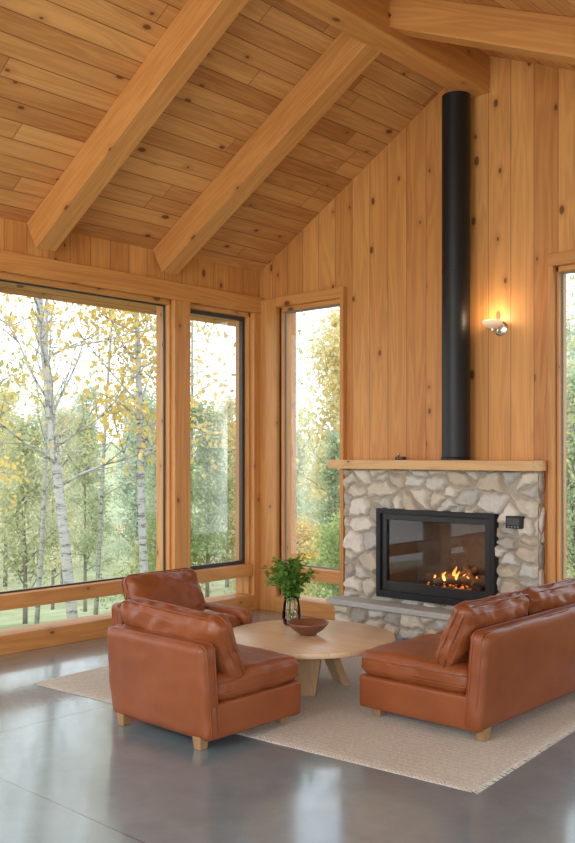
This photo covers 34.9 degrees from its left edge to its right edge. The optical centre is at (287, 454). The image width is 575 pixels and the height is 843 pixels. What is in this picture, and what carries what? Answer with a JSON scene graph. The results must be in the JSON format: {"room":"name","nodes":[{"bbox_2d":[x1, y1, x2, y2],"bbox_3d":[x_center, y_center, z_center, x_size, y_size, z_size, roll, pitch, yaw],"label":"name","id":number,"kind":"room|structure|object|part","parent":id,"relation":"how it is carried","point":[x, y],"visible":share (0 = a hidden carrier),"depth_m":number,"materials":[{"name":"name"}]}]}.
{"room":"living room","nodes":[
{"label":"living room","id":0,"kind":"room"},
{"bbox_2d":[0,217,259,296],"bbox_3d":[-3.195,-0.170,5.597,0.200,3.240,8.500,0,0,42],"label":"wall","id":1,"kind":"structure","parent":0,"point":[15,236],"depth_m":7.49,"materials":[{"name":"brown wood"}]},
{"bbox_2d":[0,272,170,655],"bbox_3d":[-1.772,0.060,7.109,0.230,2.780,2.150,0,0,42],"label":"window","id":2,"kind":"structure","parent":1,"relation":"in","point":[49,634],"depth_m":7.24,"materials":[{"name":"brown wood"}]},
{"bbox_2d":[0,250,263,313],"bbox_3d":[-3.172,-1.405,5.577,0.260,0.150,8.500,0,0,42],"label":"wooden beam","id":3,"kind":"structure","parent":1,"relation":"attached to","point":[13,263],"depth_m":7.40,"materials":[{"name":"brown wood"}]},
{"bbox_2d":[156,300,189,571],"bbox_3d":[-0.996,0.060,7.977,0.250,2.780,0.180,0,0,42],"label":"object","id":4,"kind":"structure","parent":1,"relation":"attached to","point":[180,310],"depth_m":7.89,"materials":[{"name":"brown wood"}]},
{"bbox_2d":[190,303,253,610],"bbox_3d":[-0.662,0.060,8.329,0.230,2.780,0.790,0,0,42],"label":"window","id":5,"kind":"structure","parent":1,"relation":"in","point":[241,568],"depth_m":8.56,"materials":[{"name":"brown wood"}]},
{"bbox_2d":[236,313,259,609],"bbox_3d":[-0.360,0.060,8.676,0.250,2.780,0.130,0,0,42],"label":"trim","id":6,"kind":"structure","parent":1,"relation":"attached to","point":[254,317],"depth_m":8.58,"materials":[{"name":"brown wood"}]},
{"bbox_2d":[0,0,444,326],"bbox_3d":[-2.326,-2.288,5.212,3.156,1.937,9.100,0,0,42],"label":"ceiling","id":7,"kind":"structure","parent":0,"point":[64,64],"depth_m":6.54,"materials":[{"name":"brown wood"}]},
{"bbox_2d":[27,0,248,250],"bbox_3d":[-0.975,-2.316,6.052,2.468,1.582,0.170,0,0,42],"label":"ceiling beam","id":8,"kind":"structure","parent":7,"relation":"attached to","point":[198,26],"depth_m":6.03,"materials":[{"name":"brown wood"}]},
{"bbox_2d":[153,13,390,274],"bbox_3d":[-0.168,-2.316,6.939,2.467,1.582,0.170,0,0,42],"label":"ceiling beam","id":9,"kind":"structure","parent":7,"relation":"attached to","point":[347,57],"depth_m":6.85,"materials":[{"name":"brown wood"}]},
{"bbox_2d":[0,609,574,842],"bbox_3d":[-0.394,1.550,3.252,7.700,0.200,8.800,0,0,42],"label":"floor","id":10,"kind":"structure","parent":0,"point":[70,773],"depth_m":3.97,"materials":[{"name":"concrete"}]},
{"bbox_2d":[107,596,300,750],"bbox_3d":[-0.450,1.109,4.943,0.803,0.682,0.756,0,0,42],"label":"armchair","id":11,"kind":"object","parent":10,"relation":"on","point":[179,669],"visible":1,"depth_m":4.65,"materials":[{"name":"leather"}]},
{"bbox_3d":[-0.880,1.417,4.924,0.059,0.065,0.059,0,0,42],"label":"leg","id":12,"kind":"part","parent":11,"relation":"part of","materials":[{"name":"brown wood"}]},
{"bbox_3d":[-0.652,1.160,4.721,0.792,0.485,0.136,0,5,42],"label":"backrest","id":13,"kind":"part","parent":11,"relation":"part of","materials":[{"name":"leather"}]},
{"bbox_2d":[120,596,244,678],"bbox_3d":[-0.559,0.972,4.826,0.796,0.407,0.227,3,28,42],"label":"cushion","id":14,"kind":"object","parent":11,"relation":"on","point":[214,631],"depth_m":4.61,"materials":[{"name":"leather"}]},
{"bbox_3d":[-0.429,1.417,4.514,0.059,0.065,0.059,0,0,42],"label":"leg","id":15,"kind":"part","parent":11,"relation":"part of","materials":[{"name":"brown wood"}]},
{"bbox_2d":[216,644,298,700],"bbox_3d":[-0.418,1.154,4.978,0.789,0.198,0.659,0,0,42],"label":"seat cushion","id":16,"kind":"object","parent":11,"relation":"on","point":[261,674],"depth_m":4.73,"materials":[{"name":"leather"}]},
{"bbox_3d":[-0.038,1.417,4.943,0.059,0.065,0.059,0,0,42],"label":"leg","id":17,"kind":"part","parent":11,"relation":"part of","materials":[{"name":"brown wood"}]},
{"bbox_2d":[34,656,574,793],"bbox_3d":[0.271,1.444,5.722,3.082,0.011,2.205,0,0,38],"label":"area rug","id":18,"kind":"object","parent":10,"relation":"on","point":[332,723],"visible":0.37,"depth_m":4.71,"materials":[{"name":"fabric"}]},
{"bbox_2d":[111,568,251,627],"bbox_3d":[-0.702,1.114,6.150,0.683,0.649,0.728,0,0,42],"label":"armchair","id":19,"kind":"object","parent":18,"relation":"on","point":[182,588],"visible":0.37,"depth_m":6.14,"materials":[{"name":"leather"}]},
{"bbox_3d":[-0.899,1.189,6.327,0.136,0.404,0.723,-7,-4,42],"label":"backrest","id":20,"kind":"part","parent":19,"relation":"part of","materials":[{"name":"leather"}]},
{"bbox_2d":[121,568,205,608],"bbox_3d":[-0.825,0.972,6.197,0.627,0.382,0.224,0,-25,-48],"label":"cushion","id":21,"kind":"object","parent":19,"relation":"on","point":[182,588],"depth_m":6.13,"materials":[{"name":"leather"}]},
{"bbox_2d":[122,609,240,627],"bbox_3d":[-0.702,1.141,6.081,0.587,0.198,0.619,0,0,42],"label":"seat cushion","id":22,"kind":"object","parent":19,"relation":"on","point":[234,615],"depth_m":6.17,"materials":[{"name":"leather"}]},
{"bbox_3d":[-0.470,1.201,6.356,0.593,0.331,0.106,0,0,42],"label":"armrest","id":23,"kind":"part","parent":19,"relation":"part of","materials":[{"name":"leather"}]},
{"bbox_2d":[233,620,395,695],"bbox_3d":[0.127,1.280,5.712,1.090,0.317,1.089,0,0,42],"label":"coffee table","id":24,"kind":"object","parent":18,"relation":"on","point":[337,640],"visible":0.62,"depth_m":5.53,"materials":[{"name":"brown wood"}]},
{"bbox_2d":[282,595,300,625],"bbox_3d":[0.027,1.024,6.040,0.124,0.195,0.124,0,0,42],"label":"vase","id":25,"kind":"object","parent":24,"relation":"on","point":[284,610],"visible":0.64,"depth_m":6.01,"materials":[{"name":"clear glass"}]},
{"bbox_2d":[261,556,318,620],"bbox_3d":[0.029,0.888,6.089,0.373,0.426,0.368,0,0,-30],"label":"leafy branches","id":26,"kind":"object","parent":25,"relation":"in","point":[291,580],"visible":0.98,"depth_m":6.03,"materials":[{"name":"green plant"}]},
{"bbox_2d":[287,618,328,635],"bbox_3d":[0.127,1.081,5.712,0.264,0.079,0.264,0,0,42],"label":"bowl","id":27,"kind":"object","parent":24,"relation":"on","point":[303,626],"visible":1,"depth_m":5.67,"materials":[{"name":"brown wood"}]},
{"bbox_3d":[0.092,1.298,5.550,0.239,0.280,0.166,0,0,12],"label":"leg","id":28,"kind":"part","parent":24,"relation":"part of","materials":[{"name":"brown wood"}]},
{"bbox_3d":[0.284,1.298,5.762,0.166,0.280,0.239,0,0,-18],"label":"leg","id":29,"kind":"part","parent":24,"relation":"part of","materials":[{"name":"brown wood"}]},
{"bbox_2d":[360,578,574,741],"bbox_3d":[1.144,1.093,5.290,0.831,0.689,1.398,0,0,42],"label":"sofa","id":30,"kind":"object","parent":18,"relation":"on","point":[497,659],"visible":1,"depth_m":4.80,"materials":[{"name":"leather"}]},
{"bbox_3d":[0.506,1.405,5.056,0.059,0.065,0.059,0,0,42],"label":"leg","id":31,"kind":"part","parent":30,"relation":"part of","materials":[{"name":"brown wood"}]},
{"bbox_2d":[361,634,468,692],"bbox_3d":[0.874,1.144,5.066,0.728,0.199,0.690,0,0,42],"label":"seat cushion","id":32,"kind":"object","parent":30,"relation":"on","point":[413,665],"depth_m":4.85,"materials":[{"name":"leather"}]},
{"bbox_2d":[435,590,528,667],"bbox_3d":[1.050,0.937,4.903,0.226,0.396,0.695,31,20,38],"label":"cushion","id":33,"kind":"object","parent":30,"relation":"on","point":[467,620],"depth_m":4.67,"materials":[{"name":"leather"}]},
{"bbox_3d":[0.987,1.405,4.618,0.059,0.065,0.059,0,0,42],"label":"leg","id":34,"kind":"part","parent":30,"relation":"part of","materials":[{"name":"brown wood"}]},
{"bbox_3d":[1.389,1.133,5.062,0.136,0.517,1.387,7,4,42],"label":"backrest","id":35,"kind":"part","parent":30,"relation":"part of","materials":[{"name":"leather"}]},
{"bbox_2d":[522,578,574,615],"bbox_3d":[1.519,0.935,5.417,0.222,0.393,0.706,31,20,38],"label":"cushion","id":36,"kind":"object","parent":30,"relation":"on","point":[545,599],"depth_m":5.24,"materials":[{"name":"leather"}]},
{"bbox_2d":[326,460,547,638],"bbox_3d":[1.227,0.745,7.347,1.905,1.410,0.720,0,0,42],"label":"fireplace","id":37,"kind":"object","parent":10,"relation":"on","point":[423,538],"visible":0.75,"depth_m":7.32,"materials":[{"name":"stone"},{"name":"black metal"},{"name":"wood"}]},
{"bbox_2d":[395,453,405,459],"bbox_3d":[0.916,0.013,7.414,0.075,0.055,0.060,0,0,42],"label":"trinket box","id":38,"kind":"object","parent":37,"relation":"on","point":[398,454],"visible":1,"depth_m":7.39,"materials":[{"name":"brown wood"}]},
{"bbox_3d":[1.168,0.797,7.231,1.015,0.635,0.052,0,0,42],"label":"frame","id":39,"kind":"part","parent":37,"relation":"part of","materials":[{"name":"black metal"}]},
{"bbox_3d":[1.160,0.802,7.222,1.095,0.725,0.075,0,0,42],"label":"firebox frame","id":40,"kind":"part","parent":37,"relation":"part of","materials":[{"name":"black metal"}]},
{"bbox_2d":[328,460,547,470],"bbox_3d":[1.127,0.077,7.238,1.905,0.075,0.245,0,0,42],"label":"mantel shelf","id":41,"kind":"object","parent":37,"relation":"attached to","point":[348,465],"depth_m":7.05,"materials":[{"name":"brown wood"}]},
{"bbox_2d":[409,580,484,590],"bbox_3d":[1.378,1.070,7.399,0.780,0.030,0.320,0,0,42],"label":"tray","id":42,"kind":"object","parent":37,"relation":"on","point":[428,582],"depth_m":7.37,"materials":[{"name":"black metal"}]},
{"bbox_2d":[441,91,470,459],"bbox_3d":[1.304,-1.369,7.085,0.230,2.818,0.230,0,0,42],"label":"pipe","id":43,"kind":"object","parent":37,"relation":"on","point":[455,104],"visible":0.97,"depth_m":6.99,"materials":[{"name":"black metal"}]},
{"bbox_2d":[506,516,524,528],"bbox_3d":[1.675,0.495,6.737,0.130,0.090,0.059,0,0,42],"label":"wall control panel","id":44,"kind":"object","parent":37,"relation":"attached to","point":[516,522],"visible":1,"depth_m":6.71,"materials":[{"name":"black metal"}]},
{"bbox_2d":[260,56,574,595],"bbox_3d":[2.470,-0.850,6.325,7.600,4.599,0.200,0,0,42],"label":"wall","id":45,"kind":"structure","parent":0,"point":[379,239],"depth_m":7.32,"materials":[{"name":"brown wood"}]},
{"bbox_2d":[260,298,278,611],"bbox_3d":[-0.166,0.000,8.554,0.200,2.900,0.050,0,0,42],"label":"corner post","id":46,"kind":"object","parent":45,"relation":"attached to","point":[269,315],"depth_m":8.53,"materials":[{"name":"brown wood"}]},
{"bbox_2d":[276,299,339,619],"bbox_3d":[0.249,0.040,8.298,0.760,2.820,0.230,0,0,42],"label":"window","id":47,"kind":"structure","parent":45,"relation":"in","point":[315,607],"depth_m":8.24,"materials":[{"name":"brown wood"}]},
{"bbox_2d":[276,287,346,307],"bbox_3d":[0.204,-1.415,8.218,0.800,0.090,0.050,0,0,42],"label":"trim","id":48,"kind":"structure","parent":45,"relation":"attached to","point":[333,293],"depth_m":8.18,"materials":[{"name":"brown wood"}]},
{"bbox_2d":[340,297,346,595],"bbox_3d":[0.485,0.040,7.962,0.040,2.820,0.050,0,0,42],"label":"trim","id":49,"kind":"structure","parent":45,"relation":"attached to","point":[343,300],"depth_m":7.94,"materials":[{"name":"brown wood"}]},
{"bbox_2d":[482,319,507,335],"bbox_3d":[1.553,-0.961,6.916,0.162,0.111,0.159,0,0,42],"label":"wall sconce","id":50,"kind":"object","parent":45,"relation":"attached to","point":[497,326],"visible":1,"depth_m":6.91,"materials":[{"name":"metal"}]},
{"bbox_3d":[1.548,-0.987,6.917,0.154,0.058,0.154,0,0,42],"label":"lamp shade","id":51,"kind":"part","parent":50,"relation":"part of","materials":[{"name":"white glass"}]},
{"bbox_3d":[1.576,-0.944,6.931,0.086,0.052,0.035,0,0,-22],"label":"arm","id":52,"kind":"part","parent":50,"relation":"part of","materials":[{"name":"metal"}]},
{"bbox_2d":[548,266,555,582],"bbox_3d":[1.922,0.040,6.654,0.043,2.820,0.050,0,0,42],"label":"trim","id":53,"kind":"structure","parent":45,"relation":"attached to","point":[551,269],"depth_m":6.64,"materials":[{"name":"brown wood"}]},
{"bbox_2d":[547,250,574,266],"bbox_3d":[2.411,-1.415,6.209,1.370,0.090,0.050,0,0,42],"label":"trim","id":54,"kind":"structure","parent":45,"relation":"attached to","point":[567,257],"depth_m":6.58,"materials":[{"name":"brown wood"}]},
{"bbox_2d":[556,264,574,581],"bbox_3d":[2.466,0.040,6.280,1.265,2.820,0.230,0,0,42],"label":"window","id":55,"kind":"structure","parent":45,"relation":"in","point":[561,271],"depth_m":6.67,"materials":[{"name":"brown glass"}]},
{"bbox_3d":[2.462,-0.155,6.275,1.225,2.350,0.016,0,0,42],"label":"sash","id":56,"kind":"part","parent":55,"relation":"part of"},
{"bbox_2d":[449,0,574,70],"bbox_3d":[0.895,-1.929,2.282,5.612,2.634,9.100,0,0,42],"label":"ceiling","id":57,"kind":"structure","parent":0,"point":[555,7],"depth_m":5.37,"materials":[{"name":"brown wood"}]},
{"bbox_2d":[285,0,488,97],"bbox_3d":[-1.383,-2.934,3.949,0.200,0.310,8.500,0,0,42],"label":"ridge beam","id":58,"kind":"structure","parent":57,"relation":"attached to","point":[454,67],"depth_m":6.30,"materials":[{"name":"brown wood"}]},
{"bbox_2d":[389,0,574,64],"bbox_3d":[2.492,-1.877,4.519,5.133,2.461,0.170,0,0,42],"label":"ceiling beam","id":59,"kind":"structure","parent":57,"relation":"attached to","point":[550,37],"depth_m":5.58,"materials":[{"name":"brown wood"}]},
{"label":"outside","id":60,"kind":"structure","parent":0,"visible":0},
{"bbox_2d":[0,438,572,629],"bbox_3d":[2.789,1.317,56.600,150.000,9.836,135.000,0,0,42],"label":"ground","id":61,"kind":"structure","parent":60,"point":[12,618],"depth_m":45.44,"materials":[{"name":"green plant"}]},
{"bbox_2d":[0,293,25,476],"bbox_3d":[-5.301,-1.238,15.504,2.284,8.836,2.450,0,0,8],"label":"birch tree","id":62,"kind":"object","parent":61,"relation":"on","point":[4,294],"visible":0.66,"depth_m":15.76,"materials":[{"name":"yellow plant"}]},
{"bbox_2d":[0,383,34,586],"bbox_3d":[-13.058,1.272,42.113,3.964,9.661,4.606,0,0,6],"label":"tree","id":63,"kind":"object","parent":61,"relation":"on","point":[10,401],"visible":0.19,"depth_m":41.91,"materials":[{"name":"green plant"}]},
{"bbox_2d":[0,337,34,432],"bbox_3d":[-4.605,-2.179,12.377,2.812,10.142,2.622,0,0,-40],"label":"birch tree","id":64,"kind":"object","parent":61,"relation":"on","point":[7,383],"visible":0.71,"depth_m":12.80,"materials":[{"name":"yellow plant"}]},
{"bbox_2d":[0,308,40,511],"bbox_3d":[-5.346,-1.406,14.906,2.894,9.036,2.744,0,0,18],"label":"birch tree","id":65,"kind":"object","parent":61,"relation":"on","point":[2,461],"visible":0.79,"depth_m":15.02,"materials":[{"name":"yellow plant"}]},
{"bbox_2d":[0,407,86,623],"bbox_3d":[-5.336,1.265,18.808,2.229,4.478,2.188,0,0,30],"label":"tree","id":66,"kind":"object","parent":61,"relation":"on","point":[23,550],"visible":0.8,"depth_m":18.65,"materials":[{"name":"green plant"}]},
{"bbox_2d":[6,438,83,609],"bbox_3d":[-8.457,2.420,32.892,3.068,6.435,2.640,0,0,44],"label":"tree","id":67,"kind":"object","parent":61,"relation":"on","point":[53,567],"visible":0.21,"depth_m":32.79,"materials":[{"name":"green plant"}]},
{"bbox_2d":[21,389,68,505],"bbox_3d":[-15.628,0.606,59.859,4.990,10.465,4.294,0,0,10],"label":"tree","id":68,"kind":"object","parent":61,"relation":"on","point":[54,391],"visible":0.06,"depth_m":59.62,"materials":[{"name":"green plant"}]},
{"bbox_2d":[0,299,95,623],"bbox_3d":[-4.678,-1.342,17.671,2.411,9.328,2.586,0,0,2],"label":"birch tree","id":69,"kind":"object","parent":61,"relation":"on","point":[45,435],"visible":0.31,"depth_m":17.67,"materials":[{"name":"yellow plant"}]},
{"bbox_2d":[11,401,96,583],"bbox_3d":[-9.664,1.853,38.997,3.497,8.523,4.064,0,0,30],"label":"tree","id":70,"kind":"object","parent":61,"relation":"on","point":[62,413],"visible":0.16,"depth_m":38.83,"materials":[{"name":"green plant"}]},
{"bbox_2d":[28,401,82,571],"bbox_3d":[-11.966,1.648,46.955,3.372,8.828,2.868,0,0,-24],"label":"tree","id":71,"kind":"object","parent":61,"relation":"on","point":[61,401],"visible":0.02,"depth_m":46.42,"materials":[{"name":"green plant"}]},
{"bbox_2d":[35,412,88,524],"bbox_3d":[-12.553,1.810,51.108,3.615,8.811,4.201,0,0,22],"label":"tree","id":72,"kind":"object","parent":61,"relation":"on","point":[80,412],"visible":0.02,"depth_m":51.00,"materials":[{"name":"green plant"}]},
{"bbox_2d":[72,428,97,553],"bbox_3d":[-12.979,2.095,55.461,3.079,8.062,2.619,0,0,3],"label":"tree","id":73,"kind":"object","parent":61,"relation":"on","point":[77,428],"visible":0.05,"depth_m":55.55,"materials":[{"name":"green plant"}]},
{"bbox_2d":[65,383,112,527],"bbox_3d":[-14.464,0.230,63.596,3.936,10.552,4.548,0,0,38],"label":"tree","id":74,"kind":"object","parent":61,"relation":"on","point":[77,398],"visible":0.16,"depth_m":63.69,"materials":[{"name":"grey plant"}]},
{"bbox_2d":[61,410,124,611],"bbox_3d":[-5.426,1.530,25.109,1.842,5.669,2.165,0,0,23],"label":"tree","id":75,"kind":"object","parent":61,"relation":"on","point":[93,509],"visible":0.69,"depth_m":25.05,"materials":[{"name":"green plant"}]},
{"bbox_2d":[58,305,154,614],"bbox_3d":[-3.869,-1.073,19.239,2.487,8.968,2.318,0,0,33],"label":"birch tree","id":76,"kind":"object","parent":61,"relation":"on","point":[99,544],"visible":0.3,"depth_m":19.21,"materials":[{"name":"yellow plant"}]},
{"bbox_2d":[0,294,213,618],"bbox_3d":[-3.030,-2.269,12.107,3.797,9.750,2.862,0,0,-34],"label":"birch tree","id":77,"kind":"object","parent":61,"relation":"on","point":[42,325],"visible":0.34,"depth_m":11.92,"materials":[{"name":"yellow plant"}]},
{"bbox_2d":[107,403,135,540],"bbox_3d":[-10.090,1.040,61.737,4.183,9.706,3.620,0,0,-5],"label":"tree","id":78,"kind":"object","parent":61,"relation":"on","point":[120,456],"visible":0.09,"depth_m":61.40,"materials":[{"name":"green plant"}]},
{"bbox_2d":[106,385,155,564],"bbox_3d":[-6.027,1.453,36.522,2.870,8.512,3.140,0,0,16],"label":"tree","id":79,"kind":"object","parent":61,"relation":"on","point":[131,494],"visible":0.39,"depth_m":36.21,"materials":[{"name":"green plant"}]},
{"bbox_2d":[106,537,155,596],"bbox_3d":[-2.874,2.419,18.831,1.347,1.618,1.466,0,0,36],"label":"shrub","id":80,"kind":"object","parent":61,"relation":"on","point":[136,561],"visible":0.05,"depth_m":18.80,"materials":[{"name":"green plant"}]},
{"bbox_2d":[119,401,155,530],"bbox_3d":[-7.802,1.459,50.408,3.016,9.285,3.546,0,0,-6],"label":"tree","id":81,"kind":"object","parent":61,"relation":"on","point":[154,401],"visible":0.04,"depth_m":50.09,"materials":[{"name":"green plant"}]},
{"bbox_2d":[127,439,154,535],"bbox_3d":[-5.805,2.574,42.183,3.309,6.774,3.372,0,0,43],"label":"tree","id":82,"kind":"object","parent":61,"relation":"on","point":[154,439],"visible":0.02,"depth_m":42.05,"materials":[{"name":"green plant"}]},
{"bbox_2d":[131,449,155,570],"bbox_3d":[-3.278,1.807,23.292,1.547,4.192,1.414,0,0,-35],"label":"tree","id":83,"kind":"object","parent":61,"relation":"on","point":[153,475],"visible":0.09,"depth_m":23.09,"materials":[{"name":"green plant"}]},
{"bbox_2d":[57,304,235,572],"bbox_3d":[-2.228,-2.098,14.485,3.077,9.607,2.917,0,0,-18],"label":"birch tree","id":84,"kind":"object","parent":61,"relation":"on","point":[143,557],"visible":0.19,"depth_m":14.22,"materials":[{"name":"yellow plant"}]},
{"bbox_2d":[80,495,224,614],"bbox_3d":[-2.255,1.745,15.545,2.368,2.157,1.855,0,0,5],"label":"shrub","id":85,"kind":"object","parent":61,"relation":"on","point":[193,549],"visible":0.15,"depth_m":15.43,"materials":[{"name":"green plant"}]},
{"bbox_2d":[114,519,203,586],"bbox_3d":[-2.531,2.193,19.153,1.914,2.114,1.760,0,0,-30],"label":"shrub","id":86,"kind":"object","parent":61,"relation":"on","point":[150,527],"visible":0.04,"depth_m":19.12,"materials":[{"name":"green plant"}]},
{"bbox_2d":[100,318,234,571],"bbox_3d":[-2.289,-1.305,16.381,2.172,8.402,2.330,0,0,-24],"label":"birch tree","id":87,"kind":"object","parent":61,"relation":"on","point":[151,326],"visible":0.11,"depth_m":16.39,"materials":[{"name":"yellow plant"}]},
{"bbox_2d":[134,435,205,563],"bbox_3d":[-2.440,1.222,19.265,1.521,4.077,1.757,0,0,-3],"label":"tree","id":88,"kind":"object","parent":61,"relation":"on","point":[152,493],"visible":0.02,"depth_m":19.20,"materials":[{"name":"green plant"}]},
{"bbox_2d":[147,423,206,538],"bbox_3d":[-3.631,1.554,29.667,2.558,5.934,2.214,0,0,42],"label":"tree","id":89,"kind":"object","parent":61,"relation":"on","point":[193,423],"visible":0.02,"depth_m":29.52,"materials":[{"name":"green plant"}]},
{"bbox_2d":[144,321,230,525],"bbox_3d":[-2.023,-1.109,19.252,2.241,8.669,2.404,0,0,14],"label":"birch tree","id":90,"kind":"object","parent":61,"relation":"on","point":[207,325],"visible":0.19,"depth_m":19.12,"materials":[{"name":"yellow plant"}]},
{"bbox_2d":[192,453,221,552],"bbox_3d":[-4.656,2.647,55.069,3.339,7.004,2.874,0,0,1],"label":"tree","id":91,"kind":"object","parent":61,"relation":"on","point":[217,453],"visible":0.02,"depth_m":54.80,"materials":[{"name":"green plant"}]},
{"bbox_2d":[190,396,235,597],"bbox_3d":[-1.267,0.852,16.085,1.637,3.799,1.417,0,0,-20],"label":"tree","id":92,"kind":"object","parent":61,"relation":"on","point":[208,495],"visible":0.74,"depth_m":15.94,"materials":[{"name":"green plant"}]},
{"bbox_2d":[192,390,235,586],"bbox_3d":[-2.313,1.263,34.198,3.092,7.536,3.593,0,0,36],"label":"tree","id":93,"kind":"object","parent":61,"relation":"on","point":[221,407],"visible":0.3,"depth_m":33.96,"materials":[{"name":"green plant"}]},
{"bbox_2d":[214,445,235,560],"bbox_3d":[-2.858,2.514,50.032,3.436,7.032,3.500,0,0,7],"label":"tree","id":94,"kind":"object","parent":61,"relation":"on","point":[235,445],"visible":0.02,"depth_m":49.97,"materials":[{"name":"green plant"}]},
{"bbox_2d":[222,543,296,594],"bbox_3d":[-0.448,1.767,14.216,1.212,1.455,1.318,0,0,-32],"label":"shrub","id":95,"kind":"object","parent":61,"relation":"on","point":[234,587],"visible":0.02,"depth_m":14.27,"materials":[{"name":"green plant"}]},
{"bbox_2d":[230,312,335,591],"bbox_3d":[0.092,-1.614,20.838,2.583,9.990,2.770,0,0,-26],"label":"birch tree","id":96,"kind":"object","parent":61,"relation":"on","point":[300,351],"visible":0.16,"depth_m":20.44,"materials":[{"name":"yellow plant"}]},
{"bbox_2d":[296,429,311,520],"bbox_3d":[0.550,2.080,56.592,2.910,7.803,3.363,0,0,-33],"label":"tree","id":97,"kind":"object","parent":61,"relation":"on","point":[298,501],"visible":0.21,"depth_m":56.48,"materials":[{"name":"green plant"}]},
{"bbox_2d":[296,525,325,595],"bbox_3d":[0.056,1.933,15.104,1.350,1.570,1.723,0,0,34],"label":"shrub","id":98,"kind":"object","parent":61,"relation":"on","point":[310,525],"visible":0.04,"depth_m":15.19,"materials":[{"name":"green plant"}]},
{"bbox_2d":[296,511,330,596],"bbox_3d":[0.123,1.822,14.905,1.423,1.860,1.643,0,0,4],"label":"shrub","id":99,"kind":"object","parent":61,"relation":"on","point":[305,532],"visible":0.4,"depth_m":14.90,"materials":[{"name":"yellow plant"}]},
{"bbox_2d":[297,444,329,559],"bbox_3d":[1.603,2.666,51.090,2.196,6.758,2.581,0,0,-12],"label":"tree","id":100,"kind":"object","parent":61,"relation":"on","point":[315,461],"visible":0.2,"depth_m":51.01,"materials":[{"name":"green plant"}]},
{"bbox_2d":[296,306,339,524],"bbox_3d":[1.573,-0.180,25.940,3.618,8.818,4.204,0,0,-39],"label":"tree","id":101,"kind":"object","parent":61,"relation":"on","point":[331,383],"visible":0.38,"depth_m":25.80,"materials":[{"name":"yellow plant"}]},
{"bbox_2d":[296,371,339,535],"bbox_3d":[2.449,0.367,31.668,4.352,9.127,3.745,0,0,-24],"label":"tree","id":102,"kind":"object","parent":61,"relation":"on","point":[313,499],"visible":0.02,"depth_m":31.49,"materials":[{"name":"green plant"}]},
{"bbox_2d":[300,510,339,597],"bbox_3d":[0.682,1.637,13.319,1.584,1.842,2.022,0,0,-33],"label":"shrub","id":103,"kind":"object","parent":61,"relation":"on","point":[333,514],"visible":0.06,"depth_m":13.11,"materials":[{"name":"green plant"}]},
{"bbox_2d":[301,512,339,597],"bbox_3d":[0.867,1.581,12.380,1.472,1.712,1.878,0,0,11],"label":"shrub","id":104,"kind":"object","parent":61,"relation":"on","point":[334,537],"visible":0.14,"depth_m":12.10,"materials":[{"name":"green plant"}]},
{"bbox_2d":[313,430,339,596],"bbox_3d":[1.063,1.459,21.203,1.510,4.094,1.380,0,0,-34],"label":"tree","id":105,"kind":"object","parent":61,"relation":"on","point":[330,476],"visible":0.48,"depth_m":21.05,"materials":[{"name":"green plant"}]},
{"bbox_2d":[314,393,339,487],"bbox_3d":[3.659,-0.376,62.604,4.624,12.533,4.226,0,0,-22],"label":"tree","id":106,"kind":"object","parent":61,"relation":"on","point":[330,393],"visible":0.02,"depth_m":62.37,"materials":[{"name":"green plant"}]},
{"bbox_2d":[322,309,339,459],"bbox_3d":[1.754,-1.589,17.375,2.580,9.306,2.406,0,0,37],"label":"birch tree","id":107,"kind":"object","parent":61,"relation":"on","point":[324,339],"visible":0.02,"depth_m":17.58,"materials":[{"name":"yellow plant"}]},
{"bbox_2d":[567,363,574,576],"bbox_3d":[6.280,0.906,20.358,2.260,6.060,2.612,0,0,36],"label":"tree","id":108,"kind":"object","parent":61,"relation":"on","point":[570,520],"visible":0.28,"depth_m":20.33,"materials":[{"name":"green plant"}]},
{"bbox_2d":[567,273,574,490],"bbox_3d":[5.312,-0.943,15.562,2.350,8.474,2.191,0,0,-2],"label":"birch tree","id":109,"kind":"object","parent":61,"relation":"on","point":[573,276],"visible":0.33,"depth_m":15.53,"materials":[{"name":"green plant"}]},
{"bbox_2d":[567,280,574,492],"bbox_3d":[5.365,-0.834,19.353,2.486,8.964,2.317,0,0,19],"label":"birch tree","id":110,"kind":"object","parent":61,"relation":"on","point":[573,304],"visible":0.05,"depth_m":19.16,"materials":[{"name":"green plant"}]},
{"bbox_2d":[567,276,574,463],"bbox_3d":[4.541,-1.577,16.977,2.739,9.879,2.554,0,0,-25],"label":"birch tree","id":111,"kind":"object","parent":61,"relation":"on","point":[569,416],"visible":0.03,"depth_m":16.94,"materials":[{"name":"green plant"}]},
{"bbox_2d":[567,316,574,495],"bbox_3d":[11.974,0.013,35.755,4.580,11.991,3.896,0,0,-12],"label":"tree","id":112,"kind":"object","parent":61,"relation":"on","point":[572,336],"visible":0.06,"depth_m":36.36,"materials":[{"name":"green plant"}]},
{"bbox_2d":[567,350,574,541],"bbox_3d":[8.342,0.803,29.486,4.580,9.202,4.495,0,0,-37],"label":"tree","id":113,"kind":"object","parent":61,"relation":"on","point":[568,353],"visible":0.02,"depth_m":29.09,"materials":[{"name":"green plant"}]},
{"bbox_2d":[567,321,574,364],"bbox_3d":[19.662,-1.888,61.771,5.606,15.028,6.477,0,0,-30],"label":"tree","id":114,"kind":"object","parent":61,"relation":"on","point":[573,329],"visible":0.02,"depth_m":62.15,"materials":[{"name":"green plant"}]},
{"bbox_2d":[567,356,574,567],"bbox_3d":[6.509,0.823,24.273,3.600,7.370,3.668,0,0,-15],"label":"tree","id":115,"kind":"object","parent":61,"relation":"on","point":[568,372],"visible":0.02,"depth_m":23.52,"materials":[{"name":"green plant"}]},
{"bbox_2d":[567,345,574,369],"bbox_3d":[14.190,0.305,42.381,4.333,11.615,5.006,0,0,23],"label":"tree","id":116,"kind":"object","parent":61,"relation":"on","point":[573,351],"visible":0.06,"depth_m":41.79,"materials":[{"name":"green plant"}]}
]}

